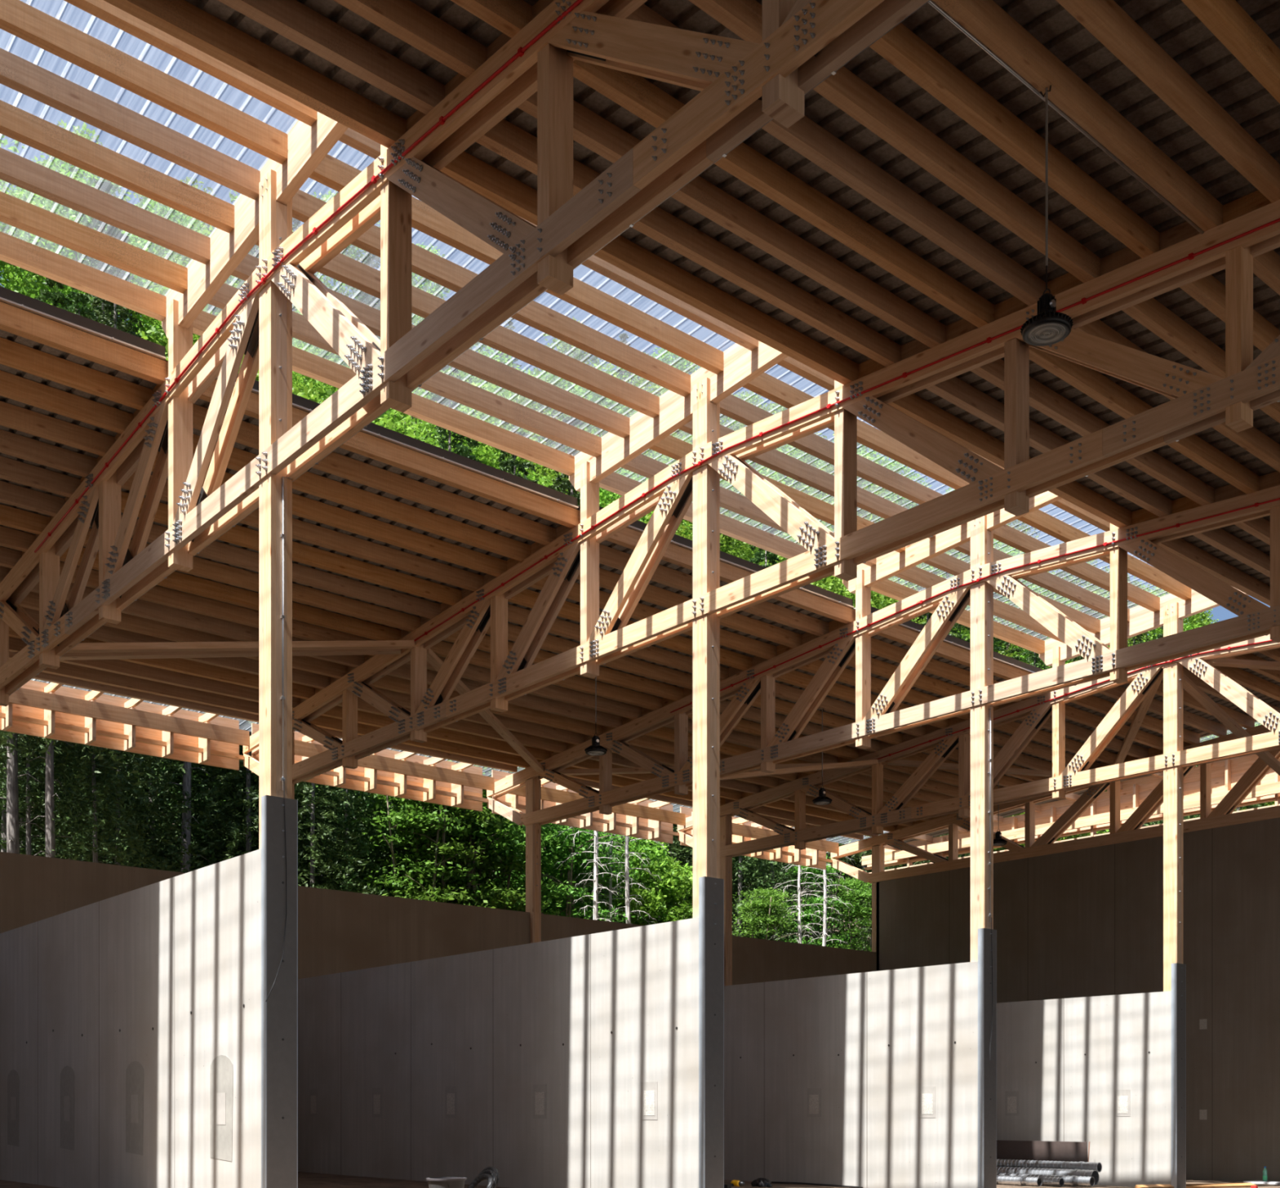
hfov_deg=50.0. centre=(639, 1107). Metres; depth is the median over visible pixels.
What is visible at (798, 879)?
dead tree
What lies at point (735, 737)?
purlin
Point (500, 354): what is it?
spruce tree
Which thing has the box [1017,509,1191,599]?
purlin
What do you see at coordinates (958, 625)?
spruce tree
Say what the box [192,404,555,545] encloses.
purlin
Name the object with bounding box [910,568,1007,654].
broadleaf tree
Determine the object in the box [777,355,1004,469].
purlin
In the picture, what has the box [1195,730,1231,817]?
broadleaf tree
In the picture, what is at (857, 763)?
brace
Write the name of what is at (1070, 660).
broadleaf tree
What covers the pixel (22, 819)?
spruce tree
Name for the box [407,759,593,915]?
maple tree
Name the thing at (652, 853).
leafy bush
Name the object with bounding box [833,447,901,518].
broadleaf tree
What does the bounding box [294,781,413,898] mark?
spruce tree
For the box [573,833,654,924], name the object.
dead tree
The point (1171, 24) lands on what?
ceiling
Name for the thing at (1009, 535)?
purlin
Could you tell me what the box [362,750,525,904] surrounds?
spruce tree
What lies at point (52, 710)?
roof eave
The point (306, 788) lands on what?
spruce tree
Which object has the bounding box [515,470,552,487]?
broadleaf tree
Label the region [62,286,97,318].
spruce tree
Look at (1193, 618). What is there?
broadleaf tree
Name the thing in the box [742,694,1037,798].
board
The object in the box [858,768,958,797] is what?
purlin
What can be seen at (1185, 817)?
spruce tree
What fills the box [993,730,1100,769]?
purlin
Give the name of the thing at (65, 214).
broadleaf tree
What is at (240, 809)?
spruce tree
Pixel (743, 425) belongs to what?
broadleaf tree
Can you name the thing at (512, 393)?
broadleaf tree
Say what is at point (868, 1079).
wall partition
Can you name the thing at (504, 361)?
broadleaf tree
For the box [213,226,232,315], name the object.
spruce tree
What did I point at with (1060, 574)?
spruce tree
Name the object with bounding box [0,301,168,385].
beam
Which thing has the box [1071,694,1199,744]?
purlin
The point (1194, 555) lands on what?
purlin
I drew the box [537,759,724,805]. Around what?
roof
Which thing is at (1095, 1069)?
wall partition
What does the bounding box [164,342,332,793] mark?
broadleaf tree
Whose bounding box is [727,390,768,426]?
broadleaf tree
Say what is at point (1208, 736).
broadleaf tree
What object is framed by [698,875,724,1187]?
column base
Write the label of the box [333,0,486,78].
beam
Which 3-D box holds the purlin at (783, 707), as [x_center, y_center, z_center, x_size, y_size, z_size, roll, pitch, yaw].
[3.675,-8.524,29.700,6.250,0.245,0.120,0,0,-41]
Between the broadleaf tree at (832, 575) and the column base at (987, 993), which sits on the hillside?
the broadleaf tree at (832, 575)
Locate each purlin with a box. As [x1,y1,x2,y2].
[0,565,8,582]
[8,626,315,699]
[8,635,299,708]
[18,591,346,678]
[21,606,330,688]
[31,582,364,667]
[41,661,258,715]
[440,151,857,385]
[475,119,901,367]
[517,91,946,347]
[529,574,776,659]
[570,759,742,799]
[573,59,994,327]
[577,568,802,648]
[599,471,838,577]
[599,543,828,636]
[605,527,855,623]
[621,453,875,566]
[626,4,1045,306]
[626,734,797,781]
[644,726,817,773]
[648,435,905,552]
[663,719,837,763]
[678,419,935,537]
[688,0,1100,283]
[720,394,942,504]
[720,699,879,751]
[724,798,878,836]
[728,693,902,744]
[742,372,969,489]
[764,800,895,831]
[775,670,949,728]
[775,681,925,736]
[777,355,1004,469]
[798,659,970,719]
[820,780,950,815]
[822,653,999,710]
[839,773,955,802]
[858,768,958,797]
[871,578,1044,653]
[871,637,1025,702]
[877,625,1031,679]
[887,393,1131,528]
[894,566,1064,643]
[923,552,1100,633]
[926,376,1172,517]
[953,540,1129,622]
[956,745,1066,770]
[970,358,1214,506]
[993,524,1159,612]
[994,720,1124,764]
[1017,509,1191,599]
[1017,716,1148,759]
[1029,346,1259,493]
[1051,497,1110,531]
[1065,704,1163,750]
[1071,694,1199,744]
[1074,319,1279,472]
[1098,685,1226,736]
[1122,297,1279,422]
[1127,680,1254,728]
[1155,537,1270,605]
[1179,274,1279,351]
[1181,0,1279,103]
[1192,528,1270,577]
[1213,666,1279,701]
[1234,517,1270,545]
[1253,249,1279,295]
[1257,648,1279,662]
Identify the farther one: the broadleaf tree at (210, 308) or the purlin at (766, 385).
the broadleaf tree at (210, 308)
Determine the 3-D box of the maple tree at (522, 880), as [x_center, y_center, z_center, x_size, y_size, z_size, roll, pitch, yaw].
[-3.075,-7.191,42.650,5.987,9.474,6.111,0,0,-26]
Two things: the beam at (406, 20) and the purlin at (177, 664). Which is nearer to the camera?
the beam at (406, 20)
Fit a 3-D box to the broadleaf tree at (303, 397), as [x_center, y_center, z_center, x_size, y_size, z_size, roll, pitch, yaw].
[-10.786,-13.471,41.843,8.647,16.512,8.737,0,0,-19]
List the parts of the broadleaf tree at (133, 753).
crown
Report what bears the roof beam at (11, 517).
on the roof truss at (744, 86)
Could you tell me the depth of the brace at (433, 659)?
28.41 m
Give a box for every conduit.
[10,0,930,694]
[280,475,292,790]
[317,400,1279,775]
[927,0,1204,234]
[988,705,993,922]
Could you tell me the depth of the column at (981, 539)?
22.51 m
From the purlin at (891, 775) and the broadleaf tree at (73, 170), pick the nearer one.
the purlin at (891, 775)
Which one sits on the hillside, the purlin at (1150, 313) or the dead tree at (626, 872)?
the dead tree at (626, 872)
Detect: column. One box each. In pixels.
[258,168,292,848]
[292,731,294,799]
[525,775,541,942]
[693,377,719,917]
[720,813,732,985]
[871,844,884,970]
[970,515,993,961]
[1163,601,1182,991]
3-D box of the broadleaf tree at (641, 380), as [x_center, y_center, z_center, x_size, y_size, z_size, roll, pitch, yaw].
[1.639,-57.565,124.928,9.200,17.430,10.257,0,0,-4]
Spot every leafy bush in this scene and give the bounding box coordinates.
[588,832,693,924]
[616,855,693,924]
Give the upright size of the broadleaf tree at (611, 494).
15.254 m
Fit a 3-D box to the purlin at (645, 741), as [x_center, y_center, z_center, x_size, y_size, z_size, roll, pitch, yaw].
[1.542,-8.279,32.185,6.250,0.245,0.120,0,0,-41]
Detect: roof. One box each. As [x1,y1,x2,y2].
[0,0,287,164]
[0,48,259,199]
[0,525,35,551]
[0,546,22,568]
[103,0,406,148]
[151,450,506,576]
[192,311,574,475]
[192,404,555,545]
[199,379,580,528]
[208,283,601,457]
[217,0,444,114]
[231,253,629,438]
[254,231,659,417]
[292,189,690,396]
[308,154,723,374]
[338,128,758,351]
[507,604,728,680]
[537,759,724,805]
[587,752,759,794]
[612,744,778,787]
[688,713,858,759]
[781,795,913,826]
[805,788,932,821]
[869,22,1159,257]
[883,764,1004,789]
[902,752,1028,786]
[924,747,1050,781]
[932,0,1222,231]
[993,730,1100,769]
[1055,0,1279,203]
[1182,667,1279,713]
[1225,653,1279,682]
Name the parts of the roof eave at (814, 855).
rail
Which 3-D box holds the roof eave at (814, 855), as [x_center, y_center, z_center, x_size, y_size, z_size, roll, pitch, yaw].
[3.848,-7.769,39.094,5.950,1.067,1.500,0,0,-41]
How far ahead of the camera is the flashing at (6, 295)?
15.74 m
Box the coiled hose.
[467,1166,498,1187]
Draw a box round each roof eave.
[0,671,258,769]
[251,723,517,811]
[491,769,693,843]
[680,805,863,869]
[862,753,1279,873]
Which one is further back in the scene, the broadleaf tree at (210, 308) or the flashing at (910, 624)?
the broadleaf tree at (210, 308)
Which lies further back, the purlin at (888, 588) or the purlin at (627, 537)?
the purlin at (888, 588)
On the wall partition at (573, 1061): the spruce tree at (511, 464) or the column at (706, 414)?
the column at (706, 414)
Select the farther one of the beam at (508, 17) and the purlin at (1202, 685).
the purlin at (1202, 685)
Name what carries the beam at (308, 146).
on the column at (275, 218)
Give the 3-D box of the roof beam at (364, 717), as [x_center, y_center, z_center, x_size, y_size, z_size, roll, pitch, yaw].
[-4.481,-8.131,29.605,6.250,0.245,0.120,0,0,-41]
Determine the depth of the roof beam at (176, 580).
22.73 m
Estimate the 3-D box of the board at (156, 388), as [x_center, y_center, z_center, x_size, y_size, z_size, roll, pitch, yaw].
[-8.616,-8.474,20.013,0.040,0.919,9.042,0,0,-41]
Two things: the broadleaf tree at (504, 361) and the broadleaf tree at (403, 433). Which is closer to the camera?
the broadleaf tree at (403, 433)
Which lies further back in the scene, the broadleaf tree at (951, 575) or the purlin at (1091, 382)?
the broadleaf tree at (951, 575)
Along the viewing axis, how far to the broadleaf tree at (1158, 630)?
164.11 m
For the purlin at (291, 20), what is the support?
on the roof truss at (744, 86)
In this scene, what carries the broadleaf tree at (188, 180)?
on the hillside
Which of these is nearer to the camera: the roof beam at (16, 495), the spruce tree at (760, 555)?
the roof beam at (16, 495)
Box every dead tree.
[552,826,638,921]
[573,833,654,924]
[574,799,677,924]
[768,863,833,943]
[788,851,855,946]
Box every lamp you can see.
[584,676,607,755]
[812,708,831,804]
[993,781,1007,845]
[1020,84,1073,346]
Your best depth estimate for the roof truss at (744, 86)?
12.22 m
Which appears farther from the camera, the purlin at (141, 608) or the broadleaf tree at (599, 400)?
the broadleaf tree at (599, 400)
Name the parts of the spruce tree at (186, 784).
crown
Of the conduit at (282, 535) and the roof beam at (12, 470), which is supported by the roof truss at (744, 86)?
the roof beam at (12, 470)
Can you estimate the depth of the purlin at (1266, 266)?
13.76 m
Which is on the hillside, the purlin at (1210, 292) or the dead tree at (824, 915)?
the dead tree at (824, 915)
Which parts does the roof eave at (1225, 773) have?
rail, rail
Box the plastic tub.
[426,1176,466,1187]
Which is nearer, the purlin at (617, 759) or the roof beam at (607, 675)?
the roof beam at (607, 675)
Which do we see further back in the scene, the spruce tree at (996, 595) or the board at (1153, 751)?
the spruce tree at (996, 595)
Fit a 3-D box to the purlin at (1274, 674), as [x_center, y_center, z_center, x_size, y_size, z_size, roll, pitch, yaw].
[13.126,-8.980,28.285,6.250,0.245,0.120,0,0,-41]
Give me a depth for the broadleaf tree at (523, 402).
84.97 m
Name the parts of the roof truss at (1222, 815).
steel plate, web post, steel plate, web post, steel plate, web post, steel plate, web post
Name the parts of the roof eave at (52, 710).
rail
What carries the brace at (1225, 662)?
attached to the roof truss at (1222, 815)
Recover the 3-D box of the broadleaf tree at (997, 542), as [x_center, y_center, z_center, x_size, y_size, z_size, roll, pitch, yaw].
[38.339,-52.605,145.407,8.886,16.533,8.279,0,0,9]
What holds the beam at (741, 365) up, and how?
on the column at (706, 414)
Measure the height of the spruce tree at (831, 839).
13.912 m
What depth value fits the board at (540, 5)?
11.42 m
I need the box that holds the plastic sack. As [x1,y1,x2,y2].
[751,1177,772,1186]
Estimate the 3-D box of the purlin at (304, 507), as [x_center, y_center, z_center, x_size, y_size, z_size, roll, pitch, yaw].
[-4.530,-8.672,20.067,6.250,0.245,0.120,0,0,-41]
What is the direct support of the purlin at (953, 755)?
on the roof truss at (1077, 775)
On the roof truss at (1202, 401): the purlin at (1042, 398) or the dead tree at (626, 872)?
the purlin at (1042, 398)
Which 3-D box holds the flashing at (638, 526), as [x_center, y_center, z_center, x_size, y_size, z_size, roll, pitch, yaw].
[1.551,-9.022,22.578,5.970,0.157,0.052,0,0,-41]
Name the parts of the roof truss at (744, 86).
web post, steel plate, web post, steel plate, steel plate, web post, steel plate, steel plate, web post, steel plate, steel plate, steel plate, steel plate, web post, web post, steel plate, web post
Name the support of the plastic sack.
on the floor
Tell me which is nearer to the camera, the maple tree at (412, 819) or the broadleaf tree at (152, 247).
the maple tree at (412, 819)
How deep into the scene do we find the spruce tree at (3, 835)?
32.34 m
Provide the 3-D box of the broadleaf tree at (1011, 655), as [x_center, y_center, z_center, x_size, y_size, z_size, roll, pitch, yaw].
[22.233,-21.567,85.609,7.205,13.617,7.131,0,0,-38]
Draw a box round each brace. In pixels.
[8,648,400,660]
[66,640,415,653]
[426,648,544,772]
[558,762,863,775]
[720,759,878,780]
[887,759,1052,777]
[1112,675,1163,764]
[1182,672,1279,775]
[1206,657,1279,670]
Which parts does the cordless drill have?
motor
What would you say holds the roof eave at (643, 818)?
attached to the ceiling at (10, 336)
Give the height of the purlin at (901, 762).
0.258 m
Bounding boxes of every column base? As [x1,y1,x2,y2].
[261,795,297,1187]
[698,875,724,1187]
[977,928,996,1187]
[1171,962,1186,1187]
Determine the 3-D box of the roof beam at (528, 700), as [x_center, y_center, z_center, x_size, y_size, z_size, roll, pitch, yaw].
[-2.774,-8.328,27.617,6.250,0.245,0.120,0,0,-41]
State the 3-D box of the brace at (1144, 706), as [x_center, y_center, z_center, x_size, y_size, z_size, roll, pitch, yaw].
[11.056,-8.484,30.705,0.180,0.437,7.425,0,0,12]
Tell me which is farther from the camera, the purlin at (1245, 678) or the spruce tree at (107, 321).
the spruce tree at (107, 321)
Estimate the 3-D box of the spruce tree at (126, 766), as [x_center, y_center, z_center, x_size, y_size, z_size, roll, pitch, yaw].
[-12.679,-8.126,33.657,5.198,11.383,4.725,0,0,17]
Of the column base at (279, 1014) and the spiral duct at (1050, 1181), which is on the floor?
the spiral duct at (1050, 1181)
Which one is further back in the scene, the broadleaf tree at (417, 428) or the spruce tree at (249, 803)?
the broadleaf tree at (417, 428)
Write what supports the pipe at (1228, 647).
attached to the roof truss at (1077, 775)
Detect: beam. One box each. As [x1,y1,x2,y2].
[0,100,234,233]
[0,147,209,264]
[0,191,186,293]
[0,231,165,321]
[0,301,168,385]
[0,337,152,409]
[0,370,133,434]
[0,400,115,456]
[0,429,97,477]
[0,455,80,497]
[0,480,64,516]
[0,503,49,534]
[59,546,400,639]
[59,561,375,656]
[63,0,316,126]
[83,528,420,631]
[89,514,440,618]
[120,470,484,591]
[120,491,462,605]
[161,111,348,338]
[192,433,530,560]
[310,715,529,768]
[321,705,549,760]
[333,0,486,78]
[337,697,566,752]
[357,686,584,744]
[370,674,603,736]
[386,663,622,728]
[404,656,641,719]
[430,640,662,710]
[443,628,684,700]
[450,0,532,38]
[485,622,693,689]
[507,588,751,670]
[568,340,788,492]
[842,490,1062,593]
[1039,586,1248,666]
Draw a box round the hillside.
[0,377,1195,949]
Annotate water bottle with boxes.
[1262,1165,1267,1181]
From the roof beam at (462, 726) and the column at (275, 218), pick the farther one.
the roof beam at (462, 726)
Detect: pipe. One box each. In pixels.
[34,0,583,552]
[413,217,1279,640]
[670,497,1279,712]
[876,640,1272,759]
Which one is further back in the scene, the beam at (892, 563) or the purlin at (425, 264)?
the beam at (892, 563)
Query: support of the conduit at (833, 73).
attached to the roof truss at (744, 86)
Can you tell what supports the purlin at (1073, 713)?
on the roof truss at (1077, 775)
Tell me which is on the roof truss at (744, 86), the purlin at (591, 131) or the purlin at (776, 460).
the purlin at (591, 131)
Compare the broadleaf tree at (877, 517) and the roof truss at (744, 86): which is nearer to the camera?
the roof truss at (744, 86)
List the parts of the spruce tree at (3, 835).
crown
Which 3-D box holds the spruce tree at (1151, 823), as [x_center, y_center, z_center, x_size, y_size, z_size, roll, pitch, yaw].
[30.255,-18.248,82.424,6.968,19.585,7.602,0,0,19]
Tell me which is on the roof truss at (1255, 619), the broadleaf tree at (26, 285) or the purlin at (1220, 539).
the purlin at (1220, 539)
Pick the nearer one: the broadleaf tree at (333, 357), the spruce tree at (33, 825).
the spruce tree at (33, 825)
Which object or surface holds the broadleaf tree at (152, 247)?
on the hillside
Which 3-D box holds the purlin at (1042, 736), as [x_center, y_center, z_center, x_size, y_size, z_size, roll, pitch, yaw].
[9.697,-8.672,32.280,6.250,0.245,0.120,0,0,-41]
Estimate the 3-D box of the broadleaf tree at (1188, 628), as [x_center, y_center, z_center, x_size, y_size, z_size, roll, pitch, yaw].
[59.615,-43.916,147.951,10.188,17.313,9.138,0,0,20]
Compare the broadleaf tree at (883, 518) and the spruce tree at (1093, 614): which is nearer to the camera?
the spruce tree at (1093, 614)
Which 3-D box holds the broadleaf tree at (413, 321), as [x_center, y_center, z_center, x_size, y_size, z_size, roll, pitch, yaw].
[-18.010,-54.854,107.844,9.555,16.052,8.804,0,0,-36]
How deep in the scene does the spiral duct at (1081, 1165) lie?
27.72 m
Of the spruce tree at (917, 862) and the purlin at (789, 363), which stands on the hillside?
the spruce tree at (917, 862)
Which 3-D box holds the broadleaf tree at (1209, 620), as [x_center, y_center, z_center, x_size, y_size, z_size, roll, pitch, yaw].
[87.743,-71.358,215.922,9.245,17.517,10.307,0,0,38]
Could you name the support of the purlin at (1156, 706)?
on the roof truss at (1077, 775)
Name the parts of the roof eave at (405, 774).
rail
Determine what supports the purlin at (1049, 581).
attached to the beam at (1142, 620)
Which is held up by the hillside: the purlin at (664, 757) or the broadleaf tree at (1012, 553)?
the broadleaf tree at (1012, 553)
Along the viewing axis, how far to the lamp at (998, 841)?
33.05 m
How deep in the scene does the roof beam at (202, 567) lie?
22.71 m
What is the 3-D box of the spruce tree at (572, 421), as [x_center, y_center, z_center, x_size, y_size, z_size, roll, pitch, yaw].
[-2.821,-18.001,54.267,7.234,18.638,6.631,0,0,-15]
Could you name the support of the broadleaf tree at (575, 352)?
on the hillside
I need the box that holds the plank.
[1134,1182,1256,1187]
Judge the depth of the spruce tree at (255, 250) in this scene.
114.68 m
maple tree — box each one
[332,760,496,904]
[334,753,564,910]
[374,755,568,913]
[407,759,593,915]
[481,766,638,919]
[490,768,654,923]
[591,799,737,935]
[686,816,812,943]
[732,815,855,946]
[732,887,804,940]
[795,876,871,951]
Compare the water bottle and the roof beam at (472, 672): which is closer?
the roof beam at (472, 672)
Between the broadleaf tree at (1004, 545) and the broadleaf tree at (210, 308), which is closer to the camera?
the broadleaf tree at (210, 308)
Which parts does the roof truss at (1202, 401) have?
steel plate, web post, steel plate, web post, steel plate, steel plate, web post, steel plate, steel plate, web post, steel plate, steel plate, steel plate, web post, web post, web post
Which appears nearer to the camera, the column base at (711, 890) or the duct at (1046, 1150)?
the column base at (711, 890)
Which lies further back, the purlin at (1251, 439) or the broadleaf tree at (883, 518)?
the broadleaf tree at (883, 518)
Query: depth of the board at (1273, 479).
19.55 m
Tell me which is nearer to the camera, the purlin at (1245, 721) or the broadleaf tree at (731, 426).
the purlin at (1245, 721)
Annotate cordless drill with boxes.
[724,1179,745,1187]
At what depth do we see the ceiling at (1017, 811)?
39.24 m
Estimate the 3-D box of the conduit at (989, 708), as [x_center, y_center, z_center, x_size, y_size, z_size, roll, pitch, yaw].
[5.777,-4.846,22.527,0.119,3.591,0.034,0,0,-41]
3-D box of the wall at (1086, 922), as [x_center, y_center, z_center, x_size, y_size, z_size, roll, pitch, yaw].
[17.970,-2.444,27.481,0.308,8.352,33.600,0,0,-41]
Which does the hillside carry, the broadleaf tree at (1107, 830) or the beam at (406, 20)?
the broadleaf tree at (1107, 830)
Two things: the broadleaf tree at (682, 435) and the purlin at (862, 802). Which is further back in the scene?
the broadleaf tree at (682, 435)
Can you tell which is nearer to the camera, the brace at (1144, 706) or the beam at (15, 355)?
the beam at (15, 355)
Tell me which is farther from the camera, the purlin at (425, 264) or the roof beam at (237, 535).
the roof beam at (237, 535)
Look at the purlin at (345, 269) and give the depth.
17.74 m
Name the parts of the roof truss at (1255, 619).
steel plate, web post, steel plate, web post, steel plate, web post, steel plate, steel plate, web post, steel plate, steel plate, web post, web post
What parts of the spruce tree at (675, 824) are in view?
crown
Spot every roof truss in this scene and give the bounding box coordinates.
[0,0,928,706]
[243,199,1279,783]
[486,484,1279,826]
[677,634,1279,857]
[830,724,1279,883]
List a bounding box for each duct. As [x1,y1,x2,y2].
[996,1139,1089,1161]
[996,1158,1102,1172]
[996,1165,1099,1185]
[996,1172,1094,1186]
[996,1174,1042,1186]
[997,1174,1064,1186]
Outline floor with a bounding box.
[0,1171,1279,1187]
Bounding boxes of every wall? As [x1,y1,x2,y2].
[0,851,875,984]
[875,817,1279,1181]
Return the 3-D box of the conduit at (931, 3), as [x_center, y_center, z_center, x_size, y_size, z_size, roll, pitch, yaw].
[3.117,-8.361,11.159,5.950,0.024,0.024,0,0,-41]
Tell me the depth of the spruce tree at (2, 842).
32.92 m
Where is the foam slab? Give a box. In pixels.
[1243,1179,1279,1184]
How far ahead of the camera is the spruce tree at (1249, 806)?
83.78 m
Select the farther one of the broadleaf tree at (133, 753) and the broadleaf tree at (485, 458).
the broadleaf tree at (485, 458)
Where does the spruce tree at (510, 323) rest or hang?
on the hillside
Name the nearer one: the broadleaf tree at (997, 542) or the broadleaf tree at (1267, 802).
the broadleaf tree at (1267, 802)
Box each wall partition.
[0,848,261,1187]
[297,916,698,1187]
[724,960,977,1187]
[996,991,1171,1186]
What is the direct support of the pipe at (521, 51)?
attached to the roof truss at (744, 86)
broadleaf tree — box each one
[0,133,39,294]
[0,179,73,308]
[2,199,101,323]
[5,158,166,359]
[12,158,59,283]
[13,119,145,318]
[20,204,106,313]
[110,753,177,820]
[124,195,212,358]
[125,221,245,355]
[128,176,243,331]
[129,173,171,325]
[135,261,239,368]
[162,396,379,873]
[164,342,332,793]
[192,315,305,396]
[229,189,293,308]
[292,303,327,398]
[292,307,422,431]
[292,337,413,435]
[311,190,380,308]
[313,361,408,434]
[320,409,440,846]
[386,312,446,433]
[411,242,449,388]
[412,405,541,476]
[413,350,496,449]
[425,342,493,392]
[431,371,544,479]
[457,346,550,474]
[502,377,577,482]
[509,392,599,493]
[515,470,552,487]
[527,446,616,505]
[530,316,617,470]
[531,369,601,481]
[543,367,640,505]
[577,360,658,498]
[599,466,693,539]
[616,351,658,451]
[628,376,667,457]
[635,432,769,564]
[637,512,693,808]
[644,429,752,542]
[650,347,701,394]
[651,429,691,460]
[653,434,735,536]
[675,500,749,557]
[720,393,750,545]
[720,480,786,565]
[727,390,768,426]
[730,459,761,524]
[733,422,760,519]
[745,487,834,564]
[746,444,824,551]
[751,449,816,548]
[753,501,906,608]
[759,400,799,455]
[787,431,834,503]
[795,451,909,599]
[810,576,918,898]
[816,575,875,604]
[817,431,879,502]
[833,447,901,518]
[865,511,883,522]
[870,458,929,508]
[875,556,970,640]
[880,518,946,594]
[882,475,931,509]
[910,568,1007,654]
[915,615,957,635]
[924,548,1007,640]
[945,487,965,561]
[993,519,1039,603]
[993,538,1021,656]
[993,546,1067,669]
[993,812,1103,850]
[994,543,1049,669]
[995,812,1109,850]
[997,648,1028,848]
[1020,569,1076,664]
[1048,658,1079,668]
[1061,560,1098,612]
[1067,589,1139,663]
[1075,564,1148,642]
[1127,580,1156,639]
[1127,583,1164,643]
[1141,586,1185,641]
[1155,609,1209,636]
[1182,622,1200,631]
[1183,608,1218,631]
[1192,733,1227,817]
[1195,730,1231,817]
[1235,800,1275,810]
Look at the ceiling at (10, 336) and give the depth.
20.74 m
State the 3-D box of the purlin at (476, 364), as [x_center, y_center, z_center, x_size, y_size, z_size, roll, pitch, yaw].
[-2.513,-9.777,17.718,6.126,0.250,0.122,0,0,-41]
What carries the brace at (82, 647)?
attached to the roof truss at (744, 86)
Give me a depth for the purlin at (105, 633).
25.04 m
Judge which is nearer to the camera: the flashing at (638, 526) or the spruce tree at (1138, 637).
the flashing at (638, 526)
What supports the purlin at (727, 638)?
on the roof truss at (1202, 401)
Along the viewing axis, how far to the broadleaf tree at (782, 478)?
107.15 m
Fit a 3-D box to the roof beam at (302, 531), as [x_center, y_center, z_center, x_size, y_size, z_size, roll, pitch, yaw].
[-4.957,-8.623,20.564,6.250,0.245,0.120,0,0,-41]
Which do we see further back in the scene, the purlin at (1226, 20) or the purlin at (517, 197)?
the purlin at (517, 197)
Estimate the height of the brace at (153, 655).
0.422 m
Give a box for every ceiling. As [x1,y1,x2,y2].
[0,300,1031,762]
[184,0,1279,795]
[902,773,1151,841]
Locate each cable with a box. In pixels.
[265,778,287,1001]
[771,1181,862,1187]
[989,916,992,1048]
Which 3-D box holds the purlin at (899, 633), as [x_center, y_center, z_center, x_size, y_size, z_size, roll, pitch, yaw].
[6.234,-8.819,26.718,6.250,0.245,0.120,0,0,-41]
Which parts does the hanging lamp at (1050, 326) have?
cord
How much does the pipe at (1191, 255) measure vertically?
0.957 m
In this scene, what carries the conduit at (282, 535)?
attached to the column at (275, 218)
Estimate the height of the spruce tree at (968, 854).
15.166 m
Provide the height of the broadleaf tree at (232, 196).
17.459 m
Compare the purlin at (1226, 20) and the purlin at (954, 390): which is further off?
the purlin at (954, 390)
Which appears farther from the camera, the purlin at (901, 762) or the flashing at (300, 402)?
the purlin at (901, 762)
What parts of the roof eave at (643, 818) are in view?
rail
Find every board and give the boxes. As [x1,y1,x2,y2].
[8,384,160,571]
[299,524,571,703]
[405,0,554,132]
[549,619,847,757]
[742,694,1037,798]
[857,190,1271,378]
[895,741,1191,830]
[1131,471,1279,524]
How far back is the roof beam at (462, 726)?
29.70 m
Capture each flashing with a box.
[0,286,165,359]
[215,373,578,508]
[599,506,853,608]
[871,606,1044,673]
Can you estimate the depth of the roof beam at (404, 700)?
29.50 m
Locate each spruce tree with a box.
[0,678,104,853]
[0,679,153,857]
[0,681,75,852]
[0,730,82,854]
[0,735,84,858]
[0,736,172,866]
[0,742,131,862]
[20,687,206,872]
[34,277,73,310]
[35,688,157,869]
[55,694,252,871]
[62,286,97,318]
[76,179,139,334]
[86,224,142,337]
[114,710,309,877]
[143,700,258,872]
[173,715,321,887]
[191,720,383,893]
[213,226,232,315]
[243,244,258,282]
[250,737,377,894]
[292,217,306,384]
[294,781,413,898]
[300,748,448,894]
[306,747,483,902]
[356,251,395,416]
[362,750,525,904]
[406,386,436,439]
[422,364,511,825]
[480,769,634,924]
[493,349,503,363]
[497,421,538,483]
[499,317,523,392]
[547,416,630,837]
[559,475,580,495]
[560,824,683,907]
[584,799,693,905]
[615,333,641,475]
[637,805,771,939]
[670,825,764,908]
[747,524,836,879]
[757,826,871,941]
[762,853,857,947]
[804,830,913,950]
[844,831,948,951]
[871,569,968,902]
[920,833,994,862]
[928,548,995,849]
[993,592,1009,655]
[994,647,1022,850]
[1020,629,1048,669]
[1050,573,1066,667]
[1053,542,1077,660]
[1063,604,1100,837]
[1072,606,1095,662]
[1086,583,1102,613]
[1127,585,1150,645]
[1135,640,1163,826]
[1146,764,1199,825]
[1156,626,1199,818]
[1227,726,1266,811]
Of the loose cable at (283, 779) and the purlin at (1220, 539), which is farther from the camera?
the purlin at (1220, 539)
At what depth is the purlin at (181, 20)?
11.56 m
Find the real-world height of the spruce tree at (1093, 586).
16.289 m
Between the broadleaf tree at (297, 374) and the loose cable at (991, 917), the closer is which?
the loose cable at (991, 917)
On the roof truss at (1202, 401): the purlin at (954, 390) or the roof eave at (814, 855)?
the purlin at (954, 390)
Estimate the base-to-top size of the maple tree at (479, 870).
9.474 m
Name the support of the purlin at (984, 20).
on the roof truss at (744, 86)

